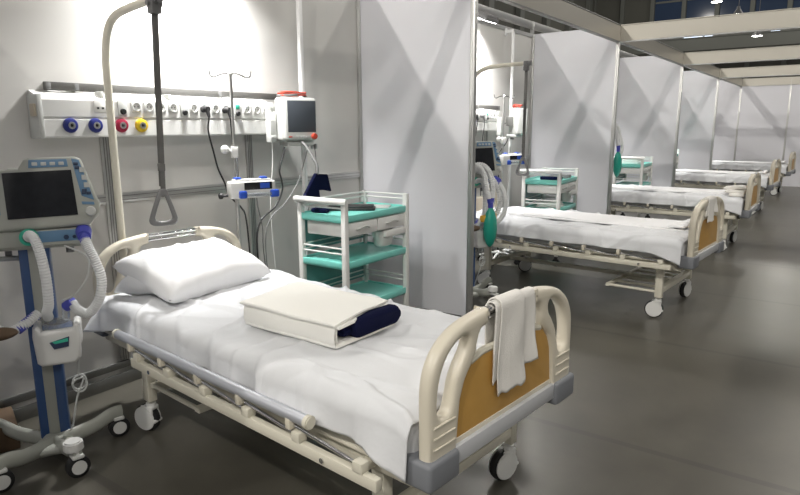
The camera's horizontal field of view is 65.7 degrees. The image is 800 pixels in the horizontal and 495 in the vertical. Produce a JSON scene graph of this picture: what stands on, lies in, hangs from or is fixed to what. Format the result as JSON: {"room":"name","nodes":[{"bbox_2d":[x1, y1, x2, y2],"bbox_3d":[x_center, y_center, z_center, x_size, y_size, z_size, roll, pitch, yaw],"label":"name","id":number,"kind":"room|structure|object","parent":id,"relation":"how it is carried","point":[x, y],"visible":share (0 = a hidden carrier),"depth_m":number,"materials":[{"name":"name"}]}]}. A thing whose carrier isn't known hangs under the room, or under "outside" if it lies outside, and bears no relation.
{"room":"hospital room","nodes":[
{"label":"hospital room","id":0,"kind":"room"},
{"bbox_2d":[0,0,531,409],"bbox_3d":[2.603,-1.614,9.187,0.040,2.530,16.940,7,13,35],"label":"wall","id":1,"kind":"structure","parent":0,"point":[41,40],"depth_m":3.74,"materials":[{"name":"paint"}]},
{"bbox_2d":[99,137,130,359],"bbox_3d":[-1.579,0.023,3.438,0.018,1.250,0.056,7,13,35],"label":"trim","id":2,"kind":"structure","parent":1,"relation":"attached to","point":[104,141],"depth_m":3.38,"materials":[{"name":"silver metal"}]},
{"bbox_2d":[26,90,274,138],"bbox_3d":[-1.319,-0.761,3.574,0.122,0.235,1.536,7,13,35],"label":"bedhead service panel","id":3,"kind":"object","parent":1,"relation":"attached to","point":[51,114],"visible":0.91,"depth_m":3.35,"materials":[{"name":"white plastic"}]},
{"bbox_2d":[63,118,77,132],"bbox_3d":[-1.630,-0.605,3.070,0.020,0.074,0.074,7,13,35],"label":"outlet","id":4,"kind":"object","parent":3,"relation":"attached to","point":[70,125],"depth_m":3.06,"materials":[{"name":"blue plastic"}]},
{"bbox_2d":[88,118,102,132],"bbox_3d":[-1.556,-0.625,3.172,0.020,0.074,0.074,7,13,35],"label":"outlet","id":5,"kind":"object","parent":3,"relation":"attached to","point":[95,125],"depth_m":3.16,"materials":[{"name":"blue plastic"}]},
{"bbox_2d":[93,99,105,111],"bbox_3d":[-1.544,-0.728,3.187,0.006,0.064,0.066,7,13,35],"label":"outlet","id":6,"kind":"object","parent":3,"relation":"attached to","point":[99,105],"depth_m":3.18,"materials":[{"name":"white plastic"}]},
{"bbox_2d":[115,118,128,131],"bbox_3d":[-1.474,-0.648,3.286,0.020,0.074,0.074,7,13,35],"label":"outlet","id":7,"kind":"object","parent":3,"relation":"attached to","point":[122,124],"depth_m":3.28,"materials":[{"name":"red plastic"}]},
{"bbox_2d":[131,101,141,111],"bbox_3d":[-1.425,-0.761,3.348,0.010,0.058,0.060,7,13,35],"label":"power socket","id":8,"kind":"object","parent":3,"relation":"attached to","point":[136,106],"depth_m":3.35,"materials":[{"name":"white plastic"}]},
{"bbox_2d":[135,119,147,131],"bbox_3d":[-1.407,-0.666,3.378,0.020,0.074,0.074,7,13,35],"label":"outlet","id":9,"kind":"object","parent":3,"relation":"attached to","point":[141,125],"depth_m":3.37,"materials":[{"name":"yellow plastic"}]},
{"bbox_2d":[143,102,153,112],"bbox_3d":[-1.382,-0.773,3.408,0.010,0.058,0.060,7,13,35],"label":"power socket","id":10,"kind":"object","parent":3,"relation":"attached to","point":[148,107],"depth_m":3.41,"materials":[{"name":"white plastic"}]},
{"bbox_2d":[168,102,177,112],"bbox_3d":[-1.293,-0.797,3.531,0.010,0.058,0.060,7,13,35],"label":"power socket","id":11,"kind":"object","parent":3,"relation":"attached to","point":[172,106],"depth_m":3.53,"materials":[{"name":"white plastic"}]},
{"bbox_2d":[200,105,250,252],"bbox_3d":[-1.034,-0.096,3.938,0.102,1.571,0.371,7,13,35],"label":"power cord","id":12,"kind":"object","parent":3,"relation":"attached to","point":[203,108],"visible":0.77,"depth_m":3.77,"materials":[{"name":"black rubber"}]},
{"bbox_2d":[222,106,238,176],"bbox_3d":[-1.021,-0.622,3.796,0.054,0.478,0.186,-9,14,-37],"label":"power cord","id":13,"kind":"object","parent":3,"relation":"attached to","point":[227,110],"visible":0.52,"depth_m":3.79,"materials":[{"name":"white plastic"}]},
{"bbox_2d":[263,103,276,141],"bbox_3d":[-0.863,-0.829,4.115,0.073,0.258,0.058,7,13,35],"label":"holder","id":14,"kind":"object","parent":3,"relation":"attached to","point":[271,128],"visible":1,"depth_m":4.10,"materials":[{"name":"grey plastic"}]},
{"bbox_2d":[270,142,275,269],"bbox_3d":[-0.853,-0.042,4.237,0.027,1.345,0.056,7,13,35],"label":"lead","id":15,"kind":"object","parent":14,"relation":"hanging from","point":[272,142],"visible":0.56,"depth_m":4.18,"materials":[{"name":"grey plastic"}]},
{"bbox_2d":[43,81,276,99],"bbox_3d":[-1.293,-0.917,3.661,0.032,0.041,1.575,7,13,35],"label":"rail","id":16,"kind":"object","parent":1,"relation":"attached to","point":[57,86],"visible":0.77,"depth_m":3.48,"materials":[{"name":"silver metal"}]},
{"bbox_2d":[244,135,256,257],"bbox_3d":[-1.004,-0.135,4.234,0.018,1.250,0.056,7,13,35],"label":"trim","id":17,"kind":"structure","parent":1,"relation":"attached to","point":[248,138],"depth_m":4.19,"materials":[{"name":"silver metal"}]},
{"bbox_2d":[0,246,502,422],"bbox_3d":[2.631,-0.438,9.399,0.014,0.140,16.900,7,13,35],"label":"baseboard","id":18,"kind":"structure","parent":1,"relation":"attached to","point":[23,413],"depth_m":3.40,"materials":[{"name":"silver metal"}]},
{"bbox_2d":[296,0,309,254],"bbox_3d":[-0.711,-0.676,4.447,0.140,2.530,0.100,7,13,35],"label":"pole","id":19,"kind":"object","parent":1,"relation":"attached to","point":[298,2],"visible":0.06,"depth_m":4.31,"materials":[{"name":"white metal"}]},
{"bbox_2d":[275,91,317,148],"bbox_3d":[-0.697,-0.863,4.203,0.295,0.389,0.217,-9,14,-37],"label":"patient monitor","id":20,"kind":"object","parent":19,"relation":"attached to","point":[296,122],"depth_m":4.12,"materials":[{"name":"grey plastic"}]},
{"bbox_2d":[256,147,285,258],"bbox_3d":[-0.871,-0.008,4.157,0.082,1.314,0.302,7,13,35],"label":"cord","id":21,"kind":"object","parent":20,"relation":"hanging from","point":[276,204],"visible":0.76,"depth_m":4.11,"materials":[{"name":"grey plastic"}]},
{"bbox_2d":[265,146,308,266],"bbox_3d":[-0.775,-0.021,4.221,0.078,1.313,0.440,7,13,35],"label":"lead","id":22,"kind":"object","parent":20,"relation":"hanging from","point":[308,146],"visible":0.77,"depth_m":4.10,"materials":[{"name":"grey plastic"}]},
{"bbox_2d":[301,141,330,196],"bbox_3d":[-0.601,-0.519,4.140,0.163,0.376,0.281,7,13,35],"label":"pressure cuff","id":23,"kind":"object","parent":20,"relation":"hanging from","point":[318,181],"visible":0.91,"depth_m":4.10,"materials":[{"name":"blue fabric"}]},
{"bbox_2d":[97,155,528,204],"bbox_3d":[2.626,-1.419,9.209,0.014,0.054,16.900,7,13,35],"label":"trim","id":24,"kind":"structure","parent":1,"relation":"attached to","point":[212,188],"depth_m":3.83,"materials":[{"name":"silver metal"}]},
{"bbox_2d":[476,105,499,109],"bbox_3d":[0.663,-1.453,6.369,0.032,0.041,1.575,7,13,35],"label":"rail","id":25,"kind":"object","parent":1,"relation":"attached to","point":[477,106],"visible":0.4,"depth_m":6.75,"materials":[{"name":"silver metal"}]},
{"bbox_2d":[476,109,500,130],"bbox_3d":[0.638,-1.297,6.283,0.122,0.235,1.536,7,13,35],"label":"console","id":26,"kind":"object","parent":1,"relation":"attached to","point":[491,115],"visible":0.3,"depth_m":6.65,"materials":[{"name":"white plastic"}]},
{"bbox_2d":[497,112,502,135],"bbox_3d":[1.094,-1.365,6.823,0.073,0.258,0.058,7,13,35],"label":"holder","id":27,"kind":"object","parent":26,"relation":"attached to","point":[499,119],"visible":0.82,"depth_m":6.80,"materials":[{"name":"grey plastic"}]},
{"bbox_2d":[478,10,498,23],"bbox_3d":[0.776,-2.291,6.175,0.349,0.118,0.260,7,13,35],"label":"light","id":28,"kind":"object","parent":1,"relation":"attached to","point":[484,16],"visible":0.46,"depth_m":6.03,"materials":[{"name":"grey plastic"}]},
{"bbox_2d":[478,20,532,37],"bbox_3d":[2.594,-2.854,8.936,0.057,0.040,16.920,7,13,35],"label":"trim","id":29,"kind":"structure","parent":1,"relation":"on","point":[499,26],"depth_m":6.88,"materials":[{"name":"silver metal"}]},
{"bbox_2d":[503,28,514,250],"bbox_3d":[1.246,-1.212,7.155,0.140,2.530,0.100,7,13,35],"label":"pole","id":30,"kind":"object","parent":1,"relation":"attached to","point":[506,29],"visible":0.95,"depth_m":7.02,"materials":[{"name":"white metal"}]},
{"bbox_2d":[504,104,527,139],"bbox_3d":[1.295,-1.402,6.918,0.217,0.388,0.295,-2,11,-10],"label":"patient monitor","id":31,"kind":"object","parent":30,"relation":"attached to","point":[514,121],"depth_m":6.81,"materials":[{"name":"grey plastic"}]},
{"bbox_2d":[478,4,639,57],"bbox_3d":[2.595,-2.932,8.920,0.040,0.180,16.960,7,13,35],"label":"trim","id":32,"kind":"structure","parent":1,"relation":"attached to","point":[501,15],"depth_m":7.28,"materials":[{"name":"silver metal"}]},
{"bbox_2d":[0,186,799,494],"bbox_3d":[18.647,-4.052,28.208,48.000,0.100,88.000,7,13,35],"label":"floor","id":33,"kind":"structure","parent":0,"point":[701,396],"depth_m":3.14,"materials":[{"name":"concrete"}]},
{"bbox_2d":[0,406,20,452],"bbox_3d":[-1.905,0.859,2.880,0.205,0.125,0.250,-9,14,-37],"label":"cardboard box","id":34,"kind":"object","parent":33,"relation":"on","point":[7,443],"visible":0.69,"depth_m":2.84,"materials":[{"name":"brown cardboard"}]},
{"bbox_2d":[0,157,129,492],"bbox_3d":[-1.540,0.291,2.629,0.618,1.331,0.478,-5,12,-21],"label":"ventilator","id":35,"kind":"object","parent":33,"relation":"on","point":[46,203],"visible":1,"depth_m":2.60,"materials":[{"name":"grey"}]},
{"bbox_2d":[208,70,250,246],"bbox_3d":[-0.972,-0.160,3.783,0.460,1.772,0.470,-4,12,-20],"label":"stand","id":36,"kind":"object","parent":33,"relation":"on","point":[224,149],"visible":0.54,"depth_m":3.66,"materials":[{"name":"silver metal"}]},
{"bbox_2d":[218,176,278,198],"bbox_3d":[-0.912,-0.362,3.721,0.350,0.125,0.135,-7,13,-30],"label":"pump","id":37,"kind":"object","parent":36,"relation":"attached to","point":[237,188],"visible":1,"depth_m":3.68,"materials":[{"name":"white plastic"}]},
{"bbox_2d":[256,198,265,264],"bbox_3d":[-0.831,0.172,3.924,0.032,1.046,0.191,2,11,14],"label":"infusion line","id":38,"kind":"object","parent":37,"relation":"hanging from","point":[256,198],"visible":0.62,"depth_m":3.79,"materials":[{"name":"grey plastic"}]},
{"bbox_2d":[92,0,573,494],"bbox_3d":[-0.462,-0.077,2.687,2.233,2.022,1.076,9,14,40],"label":"hospital bed","id":39,"kind":"object","parent":33,"relation":"on","point":[470,421],"visible":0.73,"depth_m":2.16,"materials":[{"name":"beige plastic"}]},
{"bbox_2d":[83,269,484,482],"bbox_3d":[-0.454,0.374,2.746,2.032,0.228,1.065,9,14,40],"label":"sheet","id":40,"kind":"object","parent":39,"relation":"on","point":[365,390],"visible":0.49,"depth_m":2.27,"materials":[{"name":"white fabric"}]},
{"bbox_2d":[112,237,270,302],"bbox_3d":[-1.070,0.102,3.211,0.449,0.240,0.670,6,13,31],"label":"pillow","id":41,"kind":"object","parent":40,"relation":"on","point":[176,273],"visible":0.99,"depth_m":3.03,"materials":[{"name":"white fabric"}]},
{"bbox_2d":[239,281,394,348],"bbox_3d":[-0.353,0.267,2.568,0.581,0.115,0.384,8,14,36],"label":"duvet","id":42,"kind":"object","parent":40,"relation":"on","point":[306,311],"visible":0.93,"depth_m":2.46,"materials":[{"name":"white fabric"}]},
{"bbox_2d":[337,304,400,337],"bbox_3d":[-0.293,0.270,2.579,0.500,0.083,0.332,8,14,36],"label":"folded blanket","id":43,"kind":"object","parent":42,"relation":"in","point":[373,320],"visible":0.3,"depth_m":2.42,"materials":[{"name":"blue fabric"}]},
{"bbox_2d":[484,286,537,396],"bbox_3d":[0.369,0.304,2.045,0.082,0.324,0.262,9,14,40],"label":"towel","id":44,"kind":"object","parent":39,"relation":"attached to","point":[512,328],"visible":0.95,"depth_m":2.00,"materials":[{"name":"white fabric"}]},
{"bbox_2d":[293,190,408,305],"bbox_3d":[-0.313,0.120,4.317,0.456,1.011,0.743,7,13,35],"label":"trolley","id":45,"kind":"object","parent":33,"relation":"on","point":[334,266],"visible":0.73,"depth_m":4.24,"materials":[{"name":"teal plastic"}]},
{"bbox_2d":[327,204,375,210],"bbox_3d":[-0.339,-0.277,4.263,0.340,0.034,0.120,0,11,0],"label":"instrument case","id":46,"kind":"object","parent":45,"relation":"on","point":[351,207],"visible":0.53,"depth_m":4.21,"materials":[{"name":"grey metal"}]},
{"bbox_2d":[302,202,405,223],"bbox_3d":[-0.306,-0.244,4.258,0.400,0.052,0.700,7,13,35],"label":"shelf","id":47,"kind":"object","parent":45,"relation":"attached to","point":[395,210],"depth_m":4.08,"materials":[{"name":"teal plastic"}]},
{"bbox_2d":[303,241,405,269],"bbox_3d":[-0.305,0.051,4.316,0.400,0.052,0.700,7,13,35],"label":"shelf","id":48,"kind":"object","parent":45,"relation":"attached to","point":[362,253],"depth_m":4.21,"materials":[{"name":"teal plastic"}]},
{"bbox_2d":[340,280,405,299],"bbox_3d":[-0.303,0.345,4.373,0.400,0.052,0.700,7,13,35],"label":"shelf","id":49,"kind":"object","parent":45,"relation":"attached to","point":[387,291],"depth_m":4.52,"materials":[{"name":"teal plastic"}]},
{"bbox_2d":[473,141,507,297],"bbox_3d":[0.594,-0.200,5.103,0.618,1.331,0.478,-5,12,-24],"label":"ventilator","id":50,"kind":"object","parent":33,"relation":"on","point":[486,152],"visible":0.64,"depth_m":5.07,"materials":[{"name":"grey plastic"}]},
{"bbox_2d":[475,162,502,246],"bbox_3d":[0.651,-0.352,5.020,0.261,0.696,0.431,7,13,35],"label":"bag","id":51,"kind":"object","parent":50,"relation":"hanging from","point":[490,222],"visible":0.77,"depth_m":4.97,"materials":[{"name":"teal rubber"}]},
{"bbox_2d":[477,95,518,265],"bbox_3d":[1.098,-0.719,6.606,0.460,1.772,0.470,-4,12,-20],"label":"stand","id":52,"kind":"object","parent":33,"relation":"on","point":[502,139],"visible":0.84,"depth_m":6.54,"materials":[{"name":"white metal"}]},
{"bbox_2d":[500,152,524,164],"bbox_3d":[1.158,-0.939,6.540,0.350,0.125,0.135,-7,13,-30],"label":"pump","id":53,"kind":"object","parent":52,"relation":"attached to","point":[511,158],"visible":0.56,"depth_m":6.49,"materials":[{"name":"white plastic"}]},
{"bbox_2d":[518,167,578,265],"bbox_3d":[1.636,-0.371,6.797,0.457,1.011,0.743,6,13,30],"label":"trolley","id":54,"kind":"object","parent":33,"relation":"on","point":[533,188],"visible":0.62,"depth_m":6.54,"materials":[{"name":"teal"}]},
{"bbox_2d":[536,200,563,207],"bbox_3d":[1.636,-0.477,6.745,0.260,0.060,0.200,6,13,29],"label":"pack","id":55,"kind":"object","parent":54,"relation":"on","point":[547,202],"visible":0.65,"depth_m":6.68,"materials":[{"name":"white plastic"}]},
{"bbox_2d":[525,202,575,210],"bbox_3d":[1.643,-0.441,6.797,0.400,0.052,0.700,6,13,30],"label":"shelf","id":56,"kind":"object","parent":54,"relation":"attached to","point":[567,205],"depth_m":6.76,"materials":[{"name":"teal plastic"}]},
{"bbox_2d":[525,176,576,184],"bbox_3d":[1.642,-0.736,6.739,0.400,0.052,0.700,6,13,30],"label":"shelf","id":57,"kind":"object","parent":54,"relation":"attached to","point":[536,180],"depth_m":6.50,"materials":[{"name":"teal plastic"}]},
{"bbox_2d":[476,60,724,316],"bbox_3d":[1.558,-0.613,5.388,2.198,2.022,1.070,9,14,39],"label":"hospital bed","id":58,"kind":"object","parent":33,"relation":"on","point":[704,238],"visible":0.59,"depth_m":5.00,"materials":[{"name":"beige paint"}]},
{"bbox_2d":[476,206,688,265],"bbox_3d":[1.562,-0.167,5.468,2.072,0.209,1.144,9,14,39],"label":"sheet","id":59,"kind":"object","parent":58,"relation":"on","point":[665,244],"visible":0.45,"depth_m":4.92,"materials":[{"name":"white fabric"}]},
{"bbox_2d":[499,207,689,230],"bbox_3d":[1.693,-0.282,5.492,1.714,0.062,0.477,9,14,39],"label":"folded blanket","id":60,"kind":"object","parent":59,"relation":"on","point":[661,224],"visible":0.94,"depth_m":5.36,"materials":[{"name":"white fabric"}]},
{"bbox_2d":[702,196,717,222],"bbox_3d":[2.372,-0.298,4.737,0.085,0.189,0.282,9,14,39],"label":"towel","id":61,"kind":"object","parent":58,"relation":"attached to","point":[712,207],"visible":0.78,"depth_m":4.67,"materials":[{"name":"white fabric"}]},
{"bbox_2d":[613,156,652,217],"bbox_3d":[3.511,-0.882,9.377,0.456,1.011,0.743,7,13,32],"label":"trolley","id":62,"kind":"object","parent":33,"relation":"on","point":[643,168],"visible":0.56,"depth_m":9.12,"materials":[{"name":"teal"}]},
{"bbox_2d":[616,181,650,185],"bbox_3d":[3.519,-0.952,9.376,0.400,0.052,0.700,7,13,32],"label":"shelf","id":63,"kind":"object","parent":62,"relation":"attached to","point":[643,183],"depth_m":9.41,"materials":[{"name":"teal plastic"}]},
{"bbox_2d":[622,162,651,167],"bbox_3d":[3.518,-1.246,9.319,0.400,0.052,0.700,7,13,32],"label":"shelf","id":64,"kind":"object","parent":62,"relation":"attached to","point":[643,164],"depth_m":9.03,"materials":[{"name":"teal plastic"}]},
{"bbox_2d":[611,172,760,251],"bbox_3d":[3.272,-1.094,7.821,2.233,2.022,1.070,8,14,35],"label":"hospital bed","id":65,"kind":"object","parent":33,"relation":"on","point":[751,203],"visible":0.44,"depth_m":7.36,"materials":[{"name":"beige paint"}]},
{"bbox_2d":[611,184,745,215],"bbox_3d":[3.290,-0.646,7.890,2.071,0.209,1.144,8,14,35],"label":"sheet","id":66,"kind":"object","parent":65,"relation":"on","point":[732,204],"visible":0.42,"depth_m":7.39,"materials":[{"name":"white fabric"}]},
{"bbox_2d":[612,184,728,194],"bbox_3d":[3.418,-0.763,7.922,1.714,0.062,0.477,8,14,35],"label":"folded blanket","id":67,"kind":"object","parent":66,"relation":"on","point":[616,186],"visible":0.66,"depth_m":7.81,"materials":[{"name":"white fabric"}]},
{"bbox_2d":[723,185,746,196],"bbox_3d":[3.920,-0.665,7.246,0.247,0.117,0.368,8,14,35],"label":"folded cloth","id":68,"kind":"object","parent":66,"relation":"on","point":[734,190],"visible":0.98,"depth_m":7.18,"materials":[{"name":"white fabric"}]},
{"bbox_2d":[674,159,780,214],"bbox_3d":[5.341,-1.683,10.799,2.233,2.022,1.070,8,14,37],"label":"hospital bed","id":69,"kind":"object","parent":33,"relation":"on","point":[773,181],"visible":0.32,"depth_m":10.35,"materials":[{"name":"beige paint"}]},
{"bbox_2d":[675,169,769,187],"bbox_3d":[5.359,-1.236,10.868,2.071,0.209,1.144,8,14,37],"label":"sheet","id":70,"kind":"object","parent":69,"relation":"on","point":[686,176],"visible":0.39,"depth_m":10.34,"materials":[{"name":"white fabric"}]},
{"bbox_2d":[676,169,767,174],"bbox_3d":[5.488,-1.351,10.896,1.714,0.062,0.477,8,14,37],"label":"folded blanket","id":71,"kind":"object","parent":70,"relation":"on","point":[764,172],"visible":0.78,"depth_m":10.75,"materials":[{"name":"white fabric"}]},
{"bbox_2d":[711,151,795,194],"bbox_3d":[7.387,-2.237,13.597,2.233,2.022,1.070,8,14,37],"label":"hospital bed","id":72,"kind":"object","parent":33,"relation":"on","point":[790,169],"visible":0.3,"depth_m":13.02,"materials":[{"name":"beige paint"}]},
{"bbox_2d":[711,162,787,173],"bbox_3d":[7.405,-1.790,13.666,2.071,0.209,1.144,8,14,37],"label":"sheet","id":73,"kind":"object","parent":72,"relation":"on","point":[734,166],"visible":0.5,"depth_m":13.14,"materials":[{"name":"white fabric"}]},
{"bbox_2d":[712,160,785,163],"bbox_3d":[7.534,-1.905,13.695,1.714,0.062,0.477,8,14,37],"label":"folded blanket","id":74,"kind":"object","parent":73,"relation":"on","point":[717,161],"visible":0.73,"depth_m":13.63,"materials":[{"name":"white fabric"}]},
{"bbox_2d":[360,0,470,315],"bbox_3d":[0.093,-0.770,4.813,1.016,2.535,0.024,7,13,35],"label":"wall","id":75,"kind":"structure","parent":0,"point":[415,54],"depth_m":4.75,"materials":[{"name":"laminate"}]},
{"bbox_2d":[356,0,362,280],"bbox_3d":[-0.323,-0.812,5.080,0.036,2.550,0.036,7,13,35],"label":"trim","id":76,"kind":"structure","parent":75,"relation":"attached to","point":[358,18],"depth_m":4.99,"materials":[{"name":"silver metal"}]},
{"bbox_2d":[466,0,477,313],"bbox_3d":[0.524,-0.706,4.514,0.048,2.550,0.048,7,13,35],"label":"trim","id":77,"kind":"structure","parent":75,"relation":"attached to","point":[474,3],"depth_m":4.50,"materials":[{"name":"silver metal"}]},
{"bbox_2d":[498,0,620,42],"bbox_3d":[1.496,-2.145,5.641,0.052,0.189,3.344,7,13,35],"label":"trim","id":78,"kind":"structure","parent":75,"relation":"attached to","point":[565,12],"depth_m":5.77,"materials":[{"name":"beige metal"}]},
{"bbox_2d":[478,0,594,33],"bbox_3d":[-2.001,-21.200,37.855,0.300,30.000,85.000,7,13,35],"label":"wall","id":79,"kind":"structure","parent":0,"point":[498,5],"depth_m":57.83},
{"bbox_2d":[515,7,524,30],"bbox_3d":[10.764,-24.563,54.830,0.480,30.000,0.900,7,13,35],"label":"trim","id":80,"kind":"structure","parent":79,"relation":"attached to","point":[519,12],"depth_m":55.31,"materials":[{"name":"grey paint"}]},
{"bbox_2d":[529,30,615,213],"bbox_3d":[2.050,-1.306,7.521,1.016,2.535,0.024,7,13,35],"label":"wall","id":81,"kind":"structure","parent":0,"point":[574,71],"depth_m":7.42,"materials":[{"name":"laminate"}]},
{"bbox_2d":[526,34,534,205],"bbox_3d":[1.634,-1.348,7.789,0.036,2.550,0.036,7,13,35],"label":"trim","id":82,"kind":"structure","parent":81,"relation":"attached to","point":[533,38],"depth_m":7.69,"materials":[{"name":"silver metal"}]},
{"bbox_2d":[606,42,620,214],"bbox_3d":[2.481,-1.242,7.223,0.048,2.550,0.048,7,13,35],"label":"trim","id":83,"kind":"structure","parent":81,"relation":"attached to","point":[618,44],"depth_m":7.18,"materials":[{"name":"silver metal"}]},
{"bbox_2d":[621,40,684,65],"bbox_3d":[3.453,-2.681,8.350,0.052,0.189,3.344,7,13,35],"label":"trim","id":84,"kind":"structure","parent":81,"relation":"attached to","point":[655,48],"depth_m":8.41,"materials":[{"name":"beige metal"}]},
{"bbox_2d":[620,7,799,42],"bbox_3d":[4.671,-2.127,5.465,5.344,0.189,0.054,7,13,35],"label":"trim","id":85,"kind":"structure","parent":81,"relation":"attached to","point":[780,19],"depth_m":6.43,"materials":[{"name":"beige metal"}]},
{"bbox_2d":[612,56,680,186],"bbox_3d":[4.006,-1.842,10.230,1.016,2.535,0.024,7,13,35],"label":"wall","id":86,"kind":"structure","parent":0,"point":[648,86],"depth_m":10.11,"materials":[{"name":"laminate"}]},
{"bbox_2d":[670,65,683,215],"bbox_3d":[4.437,-1.778,9.931,0.048,2.550,0.048,7,13,35],"label":"trim","id":87,"kind":"structure","parent":86,"relation":"attached to","point":[682,66],"depth_m":9.88,"materials":[{"name":"silver metal"}]},
{"bbox_2d":[684,64,719,77],"bbox_3d":[5.410,-3.217,11.058,0.052,0.189,3.344,7,13,35],"label":"trim","id":88,"kind":"structure","parent":86,"relation":"attached to","point":[708,69],"depth_m":11.31,"materials":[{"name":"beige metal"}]},
{"bbox_2d":[684,45,799,65],"bbox_3d":[6.628,-2.663,8.174,5.344,0.189,0.054,7,13,35],"label":"trim","id":89,"kind":"structure","parent":86,"relation":"attached to","point":[780,52],"depth_m":9.21,"materials":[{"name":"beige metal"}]},
{"bbox_2d":[677,71,716,188],"bbox_3d":[5.963,-2.378,12.938,1.016,2.535,0.024,7,13,35],"label":"wall","id":90,"kind":"structure","parent":0,"point":[698,89],"depth_m":12.77,"materials":[{"name":"laminate"}]},
{"bbox_2d":[709,78,719,169],"bbox_3d":[6.394,-2.314,12.640,0.048,2.550,0.048,7,13,35],"label":"trim","id":91,"kind":"structure","parent":90,"relation":"attached to","point":[718,79],"depth_m":12.58,"materials":[{"name":"silver metal"}]},
{"bbox_2d":[720,78,742,86],"bbox_3d":[7.366,-3.753,13.767,0.052,0.189,3.344,7,13,35],"label":"trim","id":92,"kind":"structure","parent":90,"relation":"attached to","point":[736,81],"depth_m":14.08,"materials":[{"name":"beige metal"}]},
{"bbox_2d":[719,64,799,77],"bbox_3d":[8.584,-3.200,10.882,5.344,0.189,0.054,7,13,35],"label":"trim","id":93,"kind":"structure","parent":90,"relation":"attached to","point":[781,70],"depth_m":11.98,"materials":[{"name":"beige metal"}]},
{"bbox_2d":[596,0,799,77],"bbox_3d":[42.362,-25.394,58.265,48.000,30.000,0.300,7,13,35],"label":"wall","id":94,"kind":"structure","parent":0,"point":[636,11],"depth_m":69.12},
{"bbox_2d":[619,0,625,57],"bbox_3d":[25.148,-27.551,69.835,0.440,30.000,0.400,7,13,35],"label":"trim","id":95,"kind":"structure","parent":94,"relation":"attached to","point":[622,5],"depth_m":69.86,"materials":[{"name":"grey paint"}]},
{"bbox_2d":[647,0,655,55],"bbox_3d":[27.800,-27.206,67.988,0.440,30.000,0.400,7,13,35],"label":"trim","id":96,"kind":"structure","parent":94,"relation":"attached to","point":[652,4],"depth_m":68.07,"materials":[{"name":"grey paint"}]},
{"bbox_2d":[654,0,681,20],"bbox_3d":[29.170,-29.651,66.639,2.750,12.700,0.160,7,13,35],"label":"window","id":97,"kind":"structure","parent":94,"relation":"in","point":[664,9],"depth_m":67.40,"materials":[{"name":"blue glass"}]},
{"bbox_2d":[681,0,686,18],"bbox_3d":[30.451,-26.861,66.141,0.440,30.000,0.400,7,13,35],"label":"trim","id":98,"kind":"structure","parent":94,"relation":"attached to","point":[684,2],"depth_m":66.24,"materials":[{"name":"grey paint"}]},
{"bbox_2d":[686,0,714,17],"bbox_3d":[31.822,-29.306,64.792,2.750,12.700,0.160,7,13,35],"label":"window","id":99,"kind":"structure","parent":94,"relation":"in","point":[695,8],"depth_m":65.61,"materials":[{"name":"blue glass"}]},
{"bbox_2d":[720,0,750,14],"bbox_3d":[34.473,-28.961,62.945,2.750,12.700,0.160,7,13,35],"label":"window","id":100,"kind":"structure","parent":94,"relation":"in","point":[727,6],"depth_m":63.84,"materials":[{"name":"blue glass"}]},
{"bbox_2d":[743,0,755,78],"bbox_3d":[35.755,-26.172,62.447,0.440,30.000,0.400,7,13,35],"label":"trim","id":101,"kind":"structure","parent":94,"relation":"attached to","point":[753,2],"depth_m":62.73,"materials":[{"name":"grey paint"}]},
{"bbox_2d":[755,0,787,11],"bbox_3d":[37.125,-28.616,61.098,2.750,12.700,0.160,7,13,35],"label":"window","id":102,"kind":"structure","parent":94,"relation":"in","point":[765,5],"depth_m":61.97,"materials":[{"name":"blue glass"}]},
{"bbox_2d":[620,29,799,54],"bbox_3d":[40.485,-19.357,55.818,47.000,1.300,0.500,7,13,35],"label":"trim","id":103,"kind":"structure","parent":0,"point":[781,37],"depth_m":61.10,"materials":[{"name":"grey paint"}]},
{"bbox_2d":[712,80,799,186],"bbox_3d":[10.116,-2.621,14.118,6.400,2.550,0.024,7,13,35],"label":"wall","id":104,"kind":"structure","parent":0,"point":[763,109],"depth_m":15.04,"materials":[{"name":"laminate"}]},
{"bbox_2d":[733,87,741,160],"bbox_3d":[8.350,-2.851,15.348,0.048,2.550,0.048,7,13,35],"label":"trim","id":105,"kind":"structure","parent":104,"relation":"attached to","point":[740,87],"depth_m":15.29,"materials":[{"name":"silver metal"}]},
{"bbox_2d":[742,76,799,86],"bbox_3d":[10.541,-3.736,13.591,5.344,0.189,0.054,7,13,35],"label":"trim","id":106,"kind":"structure","parent":104,"relation":"attached to","point":[773,81],"depth_m":14.74,"materials":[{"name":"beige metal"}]},
{"bbox_2d":[780,81,791,185],"bbox_3d":[9.199,-2.740,14.757,0.048,2.550,0.048,7,13,35],"label":"trim","id":107,"kind":"structure","parent":104,"relation":"attached to","point":[791,81],"depth_m":14.70,"materials":[{"name":"silver metal"}]},
{"bbox_3d":[2.318,-0.734,7.806,0.487,1.331,0.610,9,14,40],"label":"ventilator","id":108,"kind":"object","parent":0,"visible":0},
{"bbox_2d":[613,123,623,176],"bbox_3d":[2.679,-1.243,7.851,0.261,0.696,0.431,7,13,35],"label":"bag","id":109,"kind":"object","parent":108,"relation":"hanging from","point":[617,165],"visible":0.65,"depth_m":7.81,"materials":[{"name":"teal rubber"}]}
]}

